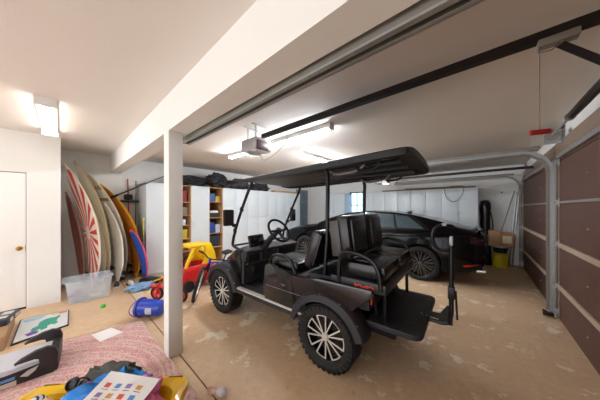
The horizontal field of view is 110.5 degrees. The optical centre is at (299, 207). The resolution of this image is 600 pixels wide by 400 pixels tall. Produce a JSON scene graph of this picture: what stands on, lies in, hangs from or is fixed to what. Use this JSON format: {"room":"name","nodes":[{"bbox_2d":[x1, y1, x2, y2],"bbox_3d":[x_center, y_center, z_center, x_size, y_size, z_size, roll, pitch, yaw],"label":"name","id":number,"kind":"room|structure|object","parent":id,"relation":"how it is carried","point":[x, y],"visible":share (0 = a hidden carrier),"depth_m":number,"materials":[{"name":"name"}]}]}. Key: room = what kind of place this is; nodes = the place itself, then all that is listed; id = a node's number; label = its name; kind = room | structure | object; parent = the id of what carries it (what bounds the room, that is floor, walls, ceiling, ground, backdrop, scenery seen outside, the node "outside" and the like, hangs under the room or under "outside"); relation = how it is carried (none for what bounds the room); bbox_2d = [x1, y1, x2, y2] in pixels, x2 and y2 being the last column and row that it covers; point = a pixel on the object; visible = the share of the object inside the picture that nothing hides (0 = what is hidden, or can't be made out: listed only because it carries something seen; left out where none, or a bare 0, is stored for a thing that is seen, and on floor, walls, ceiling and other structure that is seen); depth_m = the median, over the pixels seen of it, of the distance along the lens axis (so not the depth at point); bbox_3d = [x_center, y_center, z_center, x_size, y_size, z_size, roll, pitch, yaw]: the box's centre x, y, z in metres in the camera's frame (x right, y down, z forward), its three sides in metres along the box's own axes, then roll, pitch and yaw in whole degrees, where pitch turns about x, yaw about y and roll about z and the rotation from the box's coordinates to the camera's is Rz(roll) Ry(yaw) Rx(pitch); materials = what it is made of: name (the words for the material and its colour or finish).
{"room":"garage","nodes":[
{"label":"garage","id":0,"kind":"room"},
{"bbox_2d":[0,128,60,307],"bbox_3d":[-5.604,0.185,2.089,1.000,2.630,4.200,0,0,41],"label":"wall","id":1,"kind":"structure","parent":0,"point":[39,155],"depth_m":3.19,"materials":[{"name":"white paint"}]},
{"bbox_2d":[0,171,25,311],"bbox_3d":[-4.335,0.477,2.797,0.107,1.986,0.795,0,0,41],"label":"door","id":2,"kind":"structure","parent":1,"relation":"in","point":[12,185],"depth_m":3.01,"materials":[{"name":"white paint"}]},
{"bbox_2d":[0,170,27,311],"bbox_3d":[-4.373,0.480,2.827,0.110,2.040,0.830,0,0,41],"label":"trim","id":3,"kind":"structure","parent":1,"relation":"attached to","point":[26,307],"depth_m":3.09,"materials":[{"name":"white paint"}]},
{"bbox_2d":[33,296,60,307],"bbox_3d":[-3.933,1.455,3.240,0.012,0.090,0.270,0,0,41],"label":"baseboard","id":4,"kind":"structure","parent":1,"relation":"attached to","point":[42,302],"depth_m":3.23,"materials":[{"name":"white paint"}]},
{"bbox_2d":[61,149,310,285],"bbox_3d":[-2.090,0.185,6.985,0.120,2.630,7.800,0,0,41],"label":"wall","id":5,"kind":"structure","parent":0,"point":[97,166],"depth_m":4.46,"materials":[{"name":"white paint"}]},
{"bbox_2d":[120,179,138,211],"bbox_3d":[-3.875,-0.055,4.720,0.103,1.211,0.420,0,0,41],"label":"broom","id":6,"kind":"object","parent":5,"relation":"hanging from","point":[128,197],"visible":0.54,"depth_m":4.71,"materials":[{"name":"black plastic"}]},
{"bbox_2d":[110,0,419,173],"bbox_3d":[-1.461,-0.950,2.313,6.960,0.360,0.175,0,0,41],"label":"beam","id":7,"kind":"structure","parent":5,"relation":"attached to","point":[273,40],"depth_m":1.18,"materials":[{"name":"white paint"}]},
{"bbox_2d":[296,189,307,225],"bbox_3d":[0.103,0.195,9.418,0.118,2.050,0.850,0,0,41],"label":"door","id":8,"kind":"structure","parent":5,"relation":"in","point":[303,193],"depth_m":9.50,"materials":[{"name":"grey paint"}]},
{"bbox_2d":[0,0,599,175],"bbox_3d":[-0.678,-1.190,3.107,7.500,0.120,12.200,0,0,41],"label":"ceiling","id":9,"kind":"structure","parent":0,"point":[107,65],"depth_m":1.84,"materials":[{"name":"paint"}]},
{"bbox_2d":[33,94,57,136],"bbox_3d":[-3.099,-1.085,2.562,1.358,0.090,0.156,0,0,41],"label":"fluorescent light","id":10,"kind":"object","parent":9,"relation":"attached to","point":[46,107],"visible":1,"depth_m":2.35,"materials":[{"name":"white plastic"}]},
{"bbox_2d":[33,94,57,108],"bbox_3d":[-2.598,-1.085,2.126,0.030,0.088,0.156,0,0,41],"label":"socket","id":11,"kind":"object","parent":10,"relation":"attached to","point":[39,100],"depth_m":2.12,"materials":[{"name":"plastic"}]},
{"bbox_2d":[41,129,57,136],"bbox_3d":[-3.601,-1.085,2.998,0.030,0.088,0.156,0,0,41],"label":"socket","id":12,"kind":"object","parent":10,"relation":"attached to","point":[48,134],"depth_m":2.98,"materials":[{"name":"plastic"}]},
{"bbox_2d":[228,150,245,158],"bbox_3d":[-1.271,-1.085,4.088,0.721,0.090,0.235,0,0,41],"label":"fluorescent light","id":13,"kind":"object","parent":9,"relation":"attached to","point":[239,153],"depth_m":4.21,"materials":[{"name":"white plastic"}]},
{"bbox_2d":[271,122,333,146],"bbox_3d":[-0.043,-1.085,3.037,1.294,0.090,0.275,0,0,41],"label":"fluorescent light","id":14,"kind":"object","parent":9,"relation":"attached to","point":[324,127],"depth_m":3.03,"materials":[{"name":"white plastic"}]},
{"bbox_2d":[328,122,333,130],"bbox_3d":[0.412,-1.085,2.769,0.030,0.088,0.106,0,0,41],"label":"socket","id":15,"kind":"object","parent":14,"relation":"attached to","point":[330,125],"depth_m":2.75,"materials":[{"name":"plastic"}]},
{"bbox_2d":[298,150,332,161],"bbox_3d":[0.733,-1.085,4.928,0.126,0.090,2.218,0,0,41],"label":"fluorescent light","id":16,"kind":"object","parent":9,"relation":"attached to","point":[302,152],"visible":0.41,"depth_m":4.35,"materials":[{"name":"white plastic"}]},
{"bbox_2d":[298,150,303,155],"bbox_3d":[0.015,-1.085,4.102,0.126,0.088,0.030,0,0,41],"label":"socket","id":17,"kind":"object","parent":16,"relation":"attached to","point":[301,152],"depth_m":4.09,"materials":[{"name":"plastic"}]},
{"bbox_2d":[183,0,484,144],"bbox_3d":[-0.085,-0.932,1.323,3.264,0.394,0.084,0,0,41],"label":"channel","id":18,"kind":"object","parent":9,"relation":"hanging from","point":[424,14],"visible":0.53,"depth_m":1.01,"materials":[{"name":"metal"}]},
{"bbox_2d":[241,9,599,160],"bbox_3d":[0.511,-0.773,1.937,3.330,0.714,0.275,0,0,41],"label":"garage door opener","id":19,"kind":"object","parent":9,"relation":"hanging from","point":[559,36],"depth_m":1.34,"materials":[{"name":"black paint"}]},
{"bbox_2d":[375,165,533,184],"bbox_3d":[3.419,-0.908,5.107,3.100,0.443,0.275,0,0,41],"label":"garage door opener","id":20,"kind":"object","parent":9,"relation":"hanging from","point":[522,167],"visible":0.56,"depth_m":4.79,"materials":[{"name":"black paint"}]},
{"bbox_2d":[394,173,521,266],"bbox_3d":[4.418,0.175,6.211,3.040,2.610,0.068,0,0,41],"label":"door track","id":21,"kind":"object","parent":9,"relation":"attached to","point":[498,175],"visible":0.95,"depth_m":5.51,"materials":[{"name":"metal"}]},
{"bbox_2d":[428,149,549,309],"bbox_3d":[2.498,0.175,4.002,3.040,2.610,0.082,0,0,41],"label":"door track","id":22,"kind":"object","parent":9,"relation":"attached to","point":[540,160],"visible":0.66,"depth_m":3.04,"materials":[{"name":"metal"}]},
{"bbox_2d":[426,145,555,315],"bbox_3d":[2.334,0.175,3.889,3.140,2.610,0.068,0,0,41],"label":"door track","id":23,"kind":"object","parent":9,"relation":"attached to","point":[552,167],"visible":0.74,"depth_m":2.88,"materials":[{"name":"metal"}]},
{"bbox_2d":[542,309,553,316],"bbox_3d":[3.418,1.444,2.863,0.114,0.090,0.056,0,0,41],"label":"door stop","id":24,"kind":"object","parent":23,"relation":"attached to","point":[544,312],"visible":1,"depth_m":2.85,"materials":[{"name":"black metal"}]},
{"bbox_2d":[0,250,599,399],"bbox_3d":[-0.678,1.560,3.107,7.500,0.120,12.200,0,0,41],"label":"floor","id":25,"kind":"structure","parent":0,"point":[501,345],"depth_m":2.19,"materials":[{"name":"beige concrete"}]},
{"bbox_2d":[0,319,14,351],"bbox_3d":[-3.610,1.427,2.204,0.780,0.146,0.630,0,0,41],"label":"cardboard box","id":26,"kind":"object","parent":25,"relation":"on","point":[5,331],"visible":0.75,"depth_m":2.28,"materials":[{"name":"cardboard"}]},
{"bbox_2d":[0,309,19,326],"bbox_3d":[-3.552,1.318,2.467,0.203,0.072,0.340,0,0,-37],"label":"case","id":27,"kind":"object","parent":26,"relation":"on","point":[6,317],"visible":1,"depth_m":2.48,"materials":[{"name":"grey plastic"}]},
{"bbox_2d":[10,310,68,345],"bbox_3d":[-3.282,1.490,2.671,0.769,0.019,0.440,0,0,41],"label":"framed picture","id":28,"kind":"object","parent":25,"relation":"on","point":[28,328],"visible":0.98,"depth_m":2.65,"materials":[{"name":"paper"}]},
{"bbox_2d":[65,192,89,285],"bbox_3d":[-4.180,0.585,3.938,0.386,1.774,0.248,0,0,-5],"label":"surfboard","id":29,"kind":"object","parent":25,"relation":"on","point":[77,236],"visible":1,"depth_m":3.86,"materials":[{"name":"red plastic"}]},
{"bbox_2d":[63,163,105,288],"bbox_3d":[-3.901,0.355,3.801,0.526,2.254,0.323,0,0,-18],"label":"surfboard","id":30,"kind":"object","parent":25,"relation":"on","point":[89,223],"visible":1,"depth_m":3.77,"materials":[{"name":"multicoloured plastic"}]},
{"bbox_2d":[74,160,114,283],"bbox_3d":[-3.993,0.290,4.081,0.613,2.385,0.280,0,0,-13],"label":"surfboard","id":31,"kind":"object","parent":25,"relation":"on","point":[83,178],"visible":0.6,"depth_m":4.00,"materials":[{"name":"beige plastic"}]},
{"bbox_2d":[0,320,201,399],"bbox_3d":[-2.175,1.493,1.308,2.811,0.012,2.332,0,0,41],"label":"rug","id":32,"kind":"object","parent":25,"relation":"on","point":[136,343],"visible":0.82,"depth_m":2.09,"materials":[{"name":"carpet"}]},
{"bbox_2d":[0,328,62,390],"bbox_3d":[-2.583,1.367,1.829,0.434,0.246,0.633,0,0,45],"label":"seat","id":33,"kind":"object","parent":32,"relation":"on","point":[17,367],"visible":1,"depth_m":1.84,"materials":[{"name":"black plastic"}]},
{"bbox_2d":[18,375,188,399],"bbox_3d":[-1.319,1.371,1.226,1.070,0.237,0.630,0,0,-5],"label":"tray","id":34,"kind":"object","parent":32,"relation":"on","point":[176,387],"visible":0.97,"depth_m":1.46,"materials":[{"name":"yellow plastic"}]},
{"bbox_2d":[30,394,46,399],"bbox_3d":[-1.690,1.255,1.334,0.090,0.090,0.091,0,0,41],"label":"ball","id":35,"kind":"object","parent":34,"relation":"in","point":[41,396],"visible":0.91,"depth_m":1.34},
{"bbox_2d":[65,376,89,391],"bbox_3d":[-1.551,1.237,1.482,0.188,0.082,0.107,0,0,1],"label":"goggles","id":36,"kind":"object","parent":34,"relation":"on","point":[74,382],"visible":0.59,"depth_m":1.46,"materials":[{"name":"black plastic"}]},
{"bbox_2d":[60,366,159,399],"bbox_3d":[-1.244,1.282,1.371,0.582,0.316,0.466,0,0,-5],"label":"plastic bag","id":37,"kind":"object","parent":34,"relation":"in","point":[81,392],"visible":0.3,"depth_m":1.34,"materials":[{"name":"plastic"}]},
{"bbox_2d":[84,371,158,399],"bbox_3d":[-1.109,1.127,1.262,0.398,0.013,0.350,0,0,1],"label":"worksheet","id":38,"kind":"object","parent":37,"relation":"on","point":[116,385],"visible":1,"depth_m":1.30,"materials":[{"name":"white paper"}]},
{"bbox_2d":[85,360,142,381],"bbox_3d":[-1.325,1.232,1.500,0.422,0.276,0.170,0,0,-5],"label":"cloth","id":39,"kind":"object","parent":34,"relation":"in","point":[93,373],"visible":0.32,"depth_m":1.48,"materials":[{"name":"fabric"}]},
{"bbox_2d":[142,374,164,399],"bbox_3d":[-1.051,1.268,1.348,0.301,0.283,0.362,0,0,-5],"label":"plastic bag","id":40,"kind":"object","parent":34,"relation":"in","point":[153,395],"visible":0.28,"depth_m":1.39,"materials":[{"name":"plastic"}]},
{"bbox_2d":[92,328,121,341],"bbox_3d":[-2.284,1.489,2.467,0.260,0.002,0.209,0,0,29],"label":"paper sheet","id":41,"kind":"object","parent":32,"relation":"on","point":[103,335],"visible":1,"depth_m":2.45,"materials":[{"name":"paper"}]},
{"bbox_2d":[95,214,111,285],"bbox_3d":[-3.953,0.480,3.956,0.584,2.006,0.275,0,0,-17],"label":"surfboard","id":42,"kind":"object","parent":25,"relation":"on","point":[102,242],"visible":0.25,"depth_m":3.93,"materials":[{"name":"beige plastic"}]},
{"bbox_2d":[84,170,132,276],"bbox_3d":[-3.900,0.370,4.275,0.720,2.227,0.334,0,0,-16],"label":"surfboard","id":43,"kind":"object","parent":25,"relation":"on","point":[103,196],"visible":0.39,"depth_m":4.19,"materials":[{"name":"beige plastic"}]},
{"bbox_2d":[104,203,127,281],"bbox_3d":[-3.669,0.690,4.157,0.369,1.584,0.187,0,0,-8],"label":"surfboard","id":44,"kind":"object","parent":25,"relation":"on","point":[116,237],"visible":0.97,"depth_m":4.10,"materials":[{"name":"white plastic"}]},
{"bbox_2d":[113,281,119,288],"bbox_3d":[-3.495,1.456,3.966,0.090,0.088,0.240,0,0,-39],"label":"shoe","id":45,"kind":"object","parent":25,"relation":"on","point":[116,284],"visible":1,"depth_m":3.91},
{"bbox_2d":[100,183,141,276],"bbox_3d":[-3.771,0.490,4.465,0.749,1.988,0.275,0,0,-15],"label":"surfboard","id":46,"kind":"object","parent":25,"relation":"on","point":[128,223],"visible":0.69,"depth_m":4.43,"materials":[{"name":"orange plastic"}]},
{"bbox_2d":[110,176,163,198],"bbox_3d":[-3.202,-0.452,4.209,1.422,0.538,0.047,0,0,5],"label":"fishing rod","id":47,"kind":"object","parent":46,"relation":"on","point":[116,195],"visible":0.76,"depth_m":4.22,"materials":[{"name":"black plastic"}]},
{"bbox_2d":[124,230,133,276],"bbox_3d":[-3.915,0.590,4.408,0.690,1.788,0.274,0,0,-21],"label":"surfboard","id":48,"kind":"object","parent":25,"relation":"on","point":[128,247],"visible":0.16,"depth_m":4.42,"materials":[{"name":"black plastic"}]},
{"bbox_2d":[126,280,134,285],"bbox_3d":[-3.289,1.456,4.051,0.240,0.088,0.090,0,0,31],"label":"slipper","id":49,"kind":"object","parent":25,"relation":"on","point":[129,282],"visible":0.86,"depth_m":4.02,"materials":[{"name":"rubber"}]},
{"bbox_2d":[135,181,136,224],"bbox_3d":[-3.801,0.425,4.810,0.033,2.111,0.083,0,0,-22],"label":"pole","id":50,"kind":"object","parent":25,"relation":"on","point":[135,181],"visible":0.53,"depth_m":4.82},
{"bbox_2d":[130,230,147,276],"bbox_3d":[-3.301,0.960,4.277,0.477,1.047,0.213,0,0,20],"label":"bodyboard","id":51,"kind":"object","parent":25,"relation":"on","point":[138,244],"visible":0.94,"depth_m":4.23,"materials":[{"name":"blue plastic"}]},
{"bbox_2d":[124,281,155,291],"bbox_3d":[-2.945,1.446,3.853,0.385,0.109,0.482,0,0,41],"label":"plastic bag","id":52,"kind":"object","parent":25,"relation":"on","point":[140,286],"visible":0.91,"depth_m":3.76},
{"bbox_2d":[128,297,163,317],"bbox_3d":[-2.079,1.368,2.871,0.371,0.260,0.259,0,0,1],"label":"bucket","id":53,"kind":"object","parent":25,"relation":"on","point":[143,306],"visible":0.95,"depth_m":2.79,"materials":[{"name":"blue plastic"}]},
{"bbox_2d":[138,182,163,275],"bbox_3d":[-3.376,0.475,4.817,0.774,2.050,0.460,0,0,41],"label":"tall cabinet","id":54,"kind":"object","parent":25,"relation":"on","point":[150,195],"visible":0.58,"depth_m":4.55,"materials":[{"name":"white laminate"}]},
{"bbox_2d":[139,276,162,283],"bbox_3d":[-3.001,1.455,4.199,0.360,0.090,0.220,0,0,11],"label":"tool case","id":55,"kind":"object","parent":25,"relation":"on","point":[148,278],"visible":0.68,"depth_m":4.16,"materials":[{"name":"black plastic"}]},
{"bbox_2d":[150,277,187,301],"bbox_3d":[-2.108,1.314,3.334,0.679,0.371,0.260,0,0,9],"label":"bike","id":56,"kind":"object","parent":25,"relation":"on","point":[156,287],"visible":0.62,"depth_m":3.36,"materials":[{"name":"plastic"}]},
{"bbox_2d":[164,130,182,358],"bbox_3d":[-1.311,0.365,2.154,0.145,2.270,0.130,0,0,41],"label":"column","id":57,"kind":"structure","parent":25,"relation":"on","point":[173,141],"depth_m":2.10,"materials":[{"name":"white paint"}]},
{"bbox_2d":[183,185,190,261],"bbox_3d":[-3.096,0.475,5.176,0.725,2.050,0.450,0,0,41],"label":"tall cabinet","id":58,"kind":"object","parent":25,"relation":"on","point":[187,188],"visible":0.16,"depth_m":5.17,"materials":[{"name":"brown wood"}]},
{"bbox_2d":[183,191,186,201],"bbox_3d":[-2.961,-0.284,5.145,0.300,0.270,0.200,0,0,43],"label":"storage box","id":59,"kind":"object","parent":58,"relation":"on","point":[184,192],"visible":0.24,"depth_m":5.08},
{"bbox_2d":[183,229,186,237],"bbox_3d":[-2.942,0.633,5.167,0.312,0.216,0.172,0,0,44],"label":"storage box","id":60,"kind":"object","parent":58,"relation":"on","point":[184,230],"visible":0.43,"depth_m":5.08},
{"bbox_2d":[183,207,187,214],"bbox_3d":[-2.935,0.078,5.175,0.312,0.186,0.172,0,0,44],"label":"storage box","id":61,"kind":"object","parent":58,"relation":"on","point":[185,209],"visible":0.45,"depth_m":5.09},
{"bbox_2d":[183,241,216,292],"bbox_3d":[-2.038,1.090,4.025,0.532,0.820,0.720,0,0,33],"label":"car","id":62,"kind":"object","parent":25,"relation":"on","point":[192,267],"visible":0.59,"depth_m":3.93,"materials":[{"name":"red plastic"}]},
{"bbox_2d":[191,186,208,258],"bbox_3d":[-2.783,0.475,5.500,0.774,2.050,0.450,0,0,41],"label":"tall cabinet","id":63,"kind":"object","parent":25,"relation":"on","point":[199,194],"visible":0.52,"depth_m":5.24,"materials":[{"name":"white laminate"}]},
{"bbox_2d":[183,175,208,185],"bbox_3d":[-2.857,-0.699,5.332,0.692,0.288,1.064,0,0,41],"label":"duffel bag","id":64,"kind":"object","parent":63,"relation":"on","point":[191,180],"visible":0.64,"depth_m":5.20,"materials":[{"name":"fabric"}]},
{"bbox_2d":[191,249,232,302],"bbox_3d":[-1.521,1.114,3.780,0.539,0.771,1.364,0,0,-9],"label":"bicycle","id":65,"kind":"object","parent":25,"relation":"on","point":[200,279],"visible":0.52,"depth_m":3.44,"materials":[{"name":"metal"}]},
{"bbox_2d":[209,187,222,263],"bbox_3d":[-2.529,0.475,5.829,0.725,2.050,0.380,0,0,41],"label":"tall cabinet","id":66,"kind":"object","parent":25,"relation":"on","point":[216,206],"visible":0.42,"depth_m":5.78,"materials":[{"name":"brown wood"}]},
{"bbox_2d":[210,222,213,232],"bbox_3d":[-2.489,0.533,5.688,0.312,0.276,0.162,0,0,41],"label":"storage box","id":67,"kind":"object","parent":66,"relation":"on","point":[211,223],"visible":0.27,"depth_m":5.61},
{"bbox_2d":[210,193,214,201],"bbox_3d":[-2.482,-0.279,5.696,0.300,0.220,0.170,0,0,44],"label":"storage box","id":68,"kind":"object","parent":66,"relation":"on","point":[212,196],"visible":0.49,"depth_m":5.61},
{"bbox_2d":[210,234,218,245],"bbox_3d":[-2.436,0.891,5.748,0.300,0.300,0.260,0,0,43],"label":"storage box","id":69,"kind":"object","parent":66,"relation":"on","point":[214,238],"visible":0.46,"depth_m":5.67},
{"bbox_2d":[210,213,218,216],"bbox_3d":[-2.436,0.191,5.748,0.300,0.120,0.280,0,0,44],"label":"storage box","id":70,"kind":"object","parent":66,"relation":"on","point":[211,214],"visible":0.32,"depth_m":5.65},
{"bbox_2d":[205,172,227,187],"bbox_3d":[-2.334,-0.779,5.874,0.601,0.449,0.624,0,0,41],"label":"bag","id":71,"kind":"object","parent":66,"relation":"on","point":[217,180],"visible":0.91,"depth_m":5.71,"materials":[{"name":"fabric"}]},
{"bbox_2d":[214,224,219,232],"bbox_3d":[-2.377,0.561,5.816,0.300,0.220,0.130,0,0,39],"label":"storage box","id":72,"kind":"object","parent":66,"relation":"on","point":[216,226],"visible":0.62,"depth_m":5.71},
{"bbox_2d":[207,385,226,397],"bbox_3d":[-0.671,1.465,1.666,0.183,0.070,0.070,0,0,11],"label":"toy","id":73,"kind":"object","parent":25,"relation":"on","point":[221,391],"visible":1,"depth_m":1.65,"materials":[{"name":"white plastic"}]},
{"bbox_2d":[223,188,247,259],"bbox_3d":[-2.128,0.475,6.276,0.743,2.050,0.820,0,0,41],"label":"tall cabinet","id":74,"kind":"object","parent":25,"relation":"on","point":[233,199],"visible":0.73,"depth_m":6.01,"materials":[{"name":"white laminate"}]},
{"bbox_2d":[226,178,248,189],"bbox_3d":[-1.889,-0.730,6.349,0.857,0.350,0.564,0,0,-39],"label":"tarpaulin","id":75,"kind":"object","parent":74,"relation":"on","point":[235,183],"visible":0.79,"depth_m":6.14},
{"bbox_2d":[248,190,268,244],"bbox_3d":[-1.594,0.475,6.891,0.743,2.050,0.810,0,0,41],"label":"tall cabinet","id":76,"kind":"object","parent":25,"relation":"on","point":[258,201],"visible":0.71,"depth_m":6.63,"materials":[{"name":"white laminate"}]},
{"bbox_2d":[251,183,269,190],"bbox_3d":[-1.394,-0.702,6.971,0.604,0.294,0.752,0,0,17],"label":"sleeping bag","id":77,"kind":"object","parent":76,"relation":"on","point":[257,187],"visible":0.75,"depth_m":6.78,"materials":[{"name":"fabric"}]},
{"bbox_2d":[269,192,285,240],"bbox_3d":[-1.062,0.475,7.502,0.743,2.050,0.810,0,0,41],"label":"tall cabinet","id":78,"kind":"object","parent":25,"relation":"on","point":[277,200],"visible":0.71,"depth_m":7.25,"materials":[{"name":"white laminate"}]},
{"bbox_2d":[286,193,299,230],"bbox_3d":[-0.537,0.475,8.106,0.743,2.050,0.790,0,0,41],"label":"tall cabinet","id":79,"kind":"object","parent":25,"relation":"on","point":[290,197],"visible":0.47,"depth_m":7.83,"materials":[{"name":"white laminate"}]},
{"bbox_2d":[272,190,296,193],"bbox_3d":[-0.543,-0.587,7.759,0.100,0.070,1.200,0,0,41],"label":"wooden plank","id":80,"kind":"object","parent":79,"relation":"on","point":[272,190],"visible":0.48,"depth_m":7.65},
{"bbox_2d":[208,147,457,375],"bbox_3d":[0.142,0.504,2.746,3.104,2.007,1.459,0,0,39],"label":"golf cart","id":81,"kind":"object","parent":25,"relation":"on","point":[339,294],"visible":1,"depth_m":2.05,"materials":[{"name":"metal"}]},
{"bbox_2d":[223,209,236,226],"bbox_3d":[-0.938,0.143,2.814,0.100,0.247,0.220,0,0,41],"label":"mirror","id":82,"kind":"object","parent":81,"relation":"attached to","point":[228,215],"depth_m":2.75,"materials":[{"name":"black plastic"}]},
{"bbox_2d":[288,209,295,222],"bbox_3d":[-0.165,0.143,3.780,0.095,0.247,0.222,0,0,41],"label":"mirror","id":83,"kind":"object","parent":81,"relation":"attached to","point":[292,216],"depth_m":3.75,"materials":[{"name":"black plastic"}]},
{"bbox_2d":[370,296,374,304],"bbox_3d":[0.614,0.780,1.758,0.014,0.060,0.070,0,0,39],"label":"tail light","id":84,"kind":"object","parent":81,"relation":"on","point":[372,301],"depth_m":1.74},
{"bbox_2d":[324,194,351,219],"bbox_3d":[1.544,0.475,8.559,0.960,2.050,0.644,0,0,41],"label":"tall cabinet","id":85,"kind":"object","parent":25,"relation":"on","point":[340,204],"visible":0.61,"depth_m":8.26,"materials":[{"name":"white laminate"}]},
{"bbox_2d":[362,192,384,210],"bbox_3d":[2.752,0.475,7.510,0.800,2.050,0.644,0,0,41],"label":"tall cabinet","id":86,"kind":"object","parent":25,"relation":"on","point":[374,200],"visible":0.28,"depth_m":7.23,"materials":[{"name":"white laminate"}]},
{"bbox_2d":[286,210,485,280],"bbox_3d":[1.902,0.780,5.900,4.950,1.444,2.159,0,0,37],"label":"car","id":87,"kind":"object","parent":25,"relation":"on","point":[414,229],"visible":0.62,"depth_m":4.32,"materials":[{"name":"black paint"}]},
{"bbox_2d":[470,236,483,245],"bbox_3d":[3.281,0.611,3.849,0.247,0.164,0.041,0,0,7],"label":"tail lamp","id":88,"kind":"object","parent":87,"relation":"attached to","point":[474,240],"depth_m":3.85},
{"bbox_2d":[385,190,410,211],"bbox_3d":[3.356,0.475,6.985,0.800,2.050,0.644,0,0,41],"label":"tall cabinet","id":89,"kind":"object","parent":25,"relation":"on","point":[394,200],"visible":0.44,"depth_m":6.74,"materials":[{"name":"white laminate"}]},
{"bbox_2d":[382,186,461,191],"bbox_3d":[3.817,-0.577,6.487,2.450,0.050,0.120,0,0,41],"label":"wooden plank","id":90,"kind":"object","parent":89,"relation":"on","point":[461,186],"visible":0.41,"depth_m":6.72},
{"bbox_2d":[411,189,441,218],"bbox_3d":[3.959,0.475,6.460,0.800,2.050,0.644,0,0,41],"label":"tall cabinet","id":91,"kind":"object","parent":25,"relation":"on","point":[426,202],"visible":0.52,"depth_m":6.21,"materials":[{"name":"white laminate"}]},
{"bbox_2d":[442,187,477,226],"bbox_3d":[4.563,0.475,5.935,0.800,2.050,0.644,0,0,41],"label":"tall cabinet","id":92,"kind":"object","parent":25,"relation":"on","point":[464,211],"visible":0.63,"depth_m":5.68,"materials":[{"name":"white laminate"}]},
{"bbox_2d":[428,186,475,189],"bbox_3d":[4.299,-0.572,5.936,1.100,0.040,0.120,0,0,41],"label":"wooden plank","id":93,"kind":"object","parent":92,"relation":"on","point":[462,186],"visible":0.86,"depth_m":5.87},
{"bbox_2d":[479,200,493,264],"bbox_3d":[4.956,0.640,5.546,0.294,1.720,0.295,0,0,41],"label":"golf bag","id":94,"kind":"object","parent":25,"relation":"on","point":[485,205],"visible":0.63,"depth_m":5.46,"materials":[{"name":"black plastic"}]},
{"bbox_2d":[491,251,508,268],"bbox_3d":[5.067,1.315,5.265,0.338,0.370,0.334,0,0,41],"label":"bucket","id":95,"kind":"object","parent":25,"relation":"on","point":[499,260],"visible":0.89,"depth_m":5.16,"materials":[{"name":"yellow plastic"}]},
{"bbox_2d":[492,246,509,253],"bbox_3d":[5.069,1.040,5.267,0.336,0.175,0.336,0,0,41],"label":"tub","id":96,"kind":"object","parent":95,"relation":"on","point":[497,249],"visible":0.7,"depth_m":5.16,"materials":[{"name":"plastic"}]},
{"bbox_2d":[488,230,500,245],"bbox_3d":[4.979,0.760,5.345,0.202,0.383,0.302,0,0,33],"label":"cardboard box","id":97,"kind":"object","parent":96,"relation":"on","point":[494,236],"visible":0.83,"depth_m":5.22,"materials":[{"name":"cardboard"}]},
{"bbox_2d":[501,232,513,246],"bbox_3d":[5.179,0.782,5.196,0.282,0.340,0.240,0,0,-43],"label":"cardboard box","id":98,"kind":"object","parent":96,"relation":"on","point":[507,238],"visible":0.96,"depth_m":5.10,"materials":[{"name":"paper"}]},
{"bbox_2d":[501,191,514,231],"bbox_3d":[5.317,0.520,5.461,0.517,1.946,0.024,0,0,20],"label":"metal pole","id":99,"kind":"object","parent":25,"relation":"on","point":[514,191],"visible":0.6,"depth_m":5.42,"materials":[{"name":"metal"}]},
{"bbox_2d":[508,192,517,265],"bbox_3d":[5.460,0.545,5.337,0.280,1.895,0.040,0,0,-7],"label":"metal pole","id":100,"kind":"object","parent":25,"relation":"on","point":[516,195],"visible":0.9,"depth_m":5.33,"materials":[{"name":"metal"}]},
{"bbox_2d":[511,196,518,266],"bbox_3d":[5.496,0.595,5.305,0.256,1.794,0.032,0,0,-12],"label":"metal pole","id":101,"kind":"object","parent":25,"relation":"on","point":[518,196],"visible":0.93,"depth_m":5.30,"materials":[{"name":"metal"}]},
{"bbox_3d":[-3.517,1.315,3.468,0.420,0.362,0.616,0,0,39],"label":"tub","id":102,"kind":"object","parent":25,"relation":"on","visible":0},
{"bbox_2d":[67,288,82,297],"bbox_3d":[-3.880,1.456,3.585,0.090,0.088,0.240,0,0,-19],"label":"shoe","id":103,"kind":"object","parent":102,"relation":"in","point":[76,291],"visible":0.95,"depth_m":3.56,"materials":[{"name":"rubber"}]},
{"bbox_2d":[89,291,102,297],"bbox_3d":[-3.442,1.461,3.509,0.160,0.050,0.160,0,0,41],"label":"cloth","id":104,"kind":"object","parent":102,"relation":"in","point":[95,294],"visible":1,"depth_m":3.48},
{"bbox_2d":[311,164,524,265],"bbox_3d":[3.262,0.185,7.579,7.420,2.630,0.120,0,0,41],"label":"wall","id":105,"kind":"structure","parent":0,"point":[488,189],"depth_m":5.88,"materials":[{"name":"white paint"}]},
{"bbox_2d":[350,192,362,211],"bbox_3d":[2.299,-0.120,8.376,0.600,1.040,0.100,0,0,41],"label":"window","id":106,"kind":"structure","parent":105,"relation":"in","point":[356,196],"depth_m":8.40,"materials":[{"name":"clear glass"}]},
{"bbox_2d":[525,93,599,169],"bbox_3d":[1.948,0.185,0.824,0.140,2.630,12.200,0,0,41],"label":"wall","id":107,"kind":"structure","parent":0,"point":[594,104],"depth_m":2.48,"materials":[{"name":"white paint"}]},
{"bbox_2d":[519,158,552,298],"bbox_3d":[4.613,0.370,4.107,0.117,2.260,2.872,0,0,41],"label":"door","id":108,"kind":"structure","parent":107,"relation":"in","point":[534,250],"depth_m":3.99,"materials":[{"name":"wood"}]},
{"bbox_2d":[522,107,599,318],"bbox_3d":[2.929,0.300,2.104,0.080,2.400,8.220,0,0,41],"label":"trim","id":109,"kind":"structure","parent":107,"relation":"attached to","point":[591,122],"depth_m":2.81,"materials":[{"name":"white wood"}]},
{"bbox_2d":[544,79,599,144],"bbox_3d":[1.829,-0.935,1.008,0.162,0.170,4.920,0,0,41],"label":"spring","id":110,"kind":"object","parent":107,"relation":"attached to","point":[557,136],"visible":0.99,"depth_m":2.06,"materials":[{"name":"metal"}]},
{"bbox_2d":[551,125,599,374],"bbox_3d":[1.847,0.370,0.926,0.117,2.260,5.042,0,0,41],"label":"door","id":111,"kind":"structure","parent":107,"relation":"in","point":[578,202],"depth_m":2.19,"materials":[{"name":"metal"}]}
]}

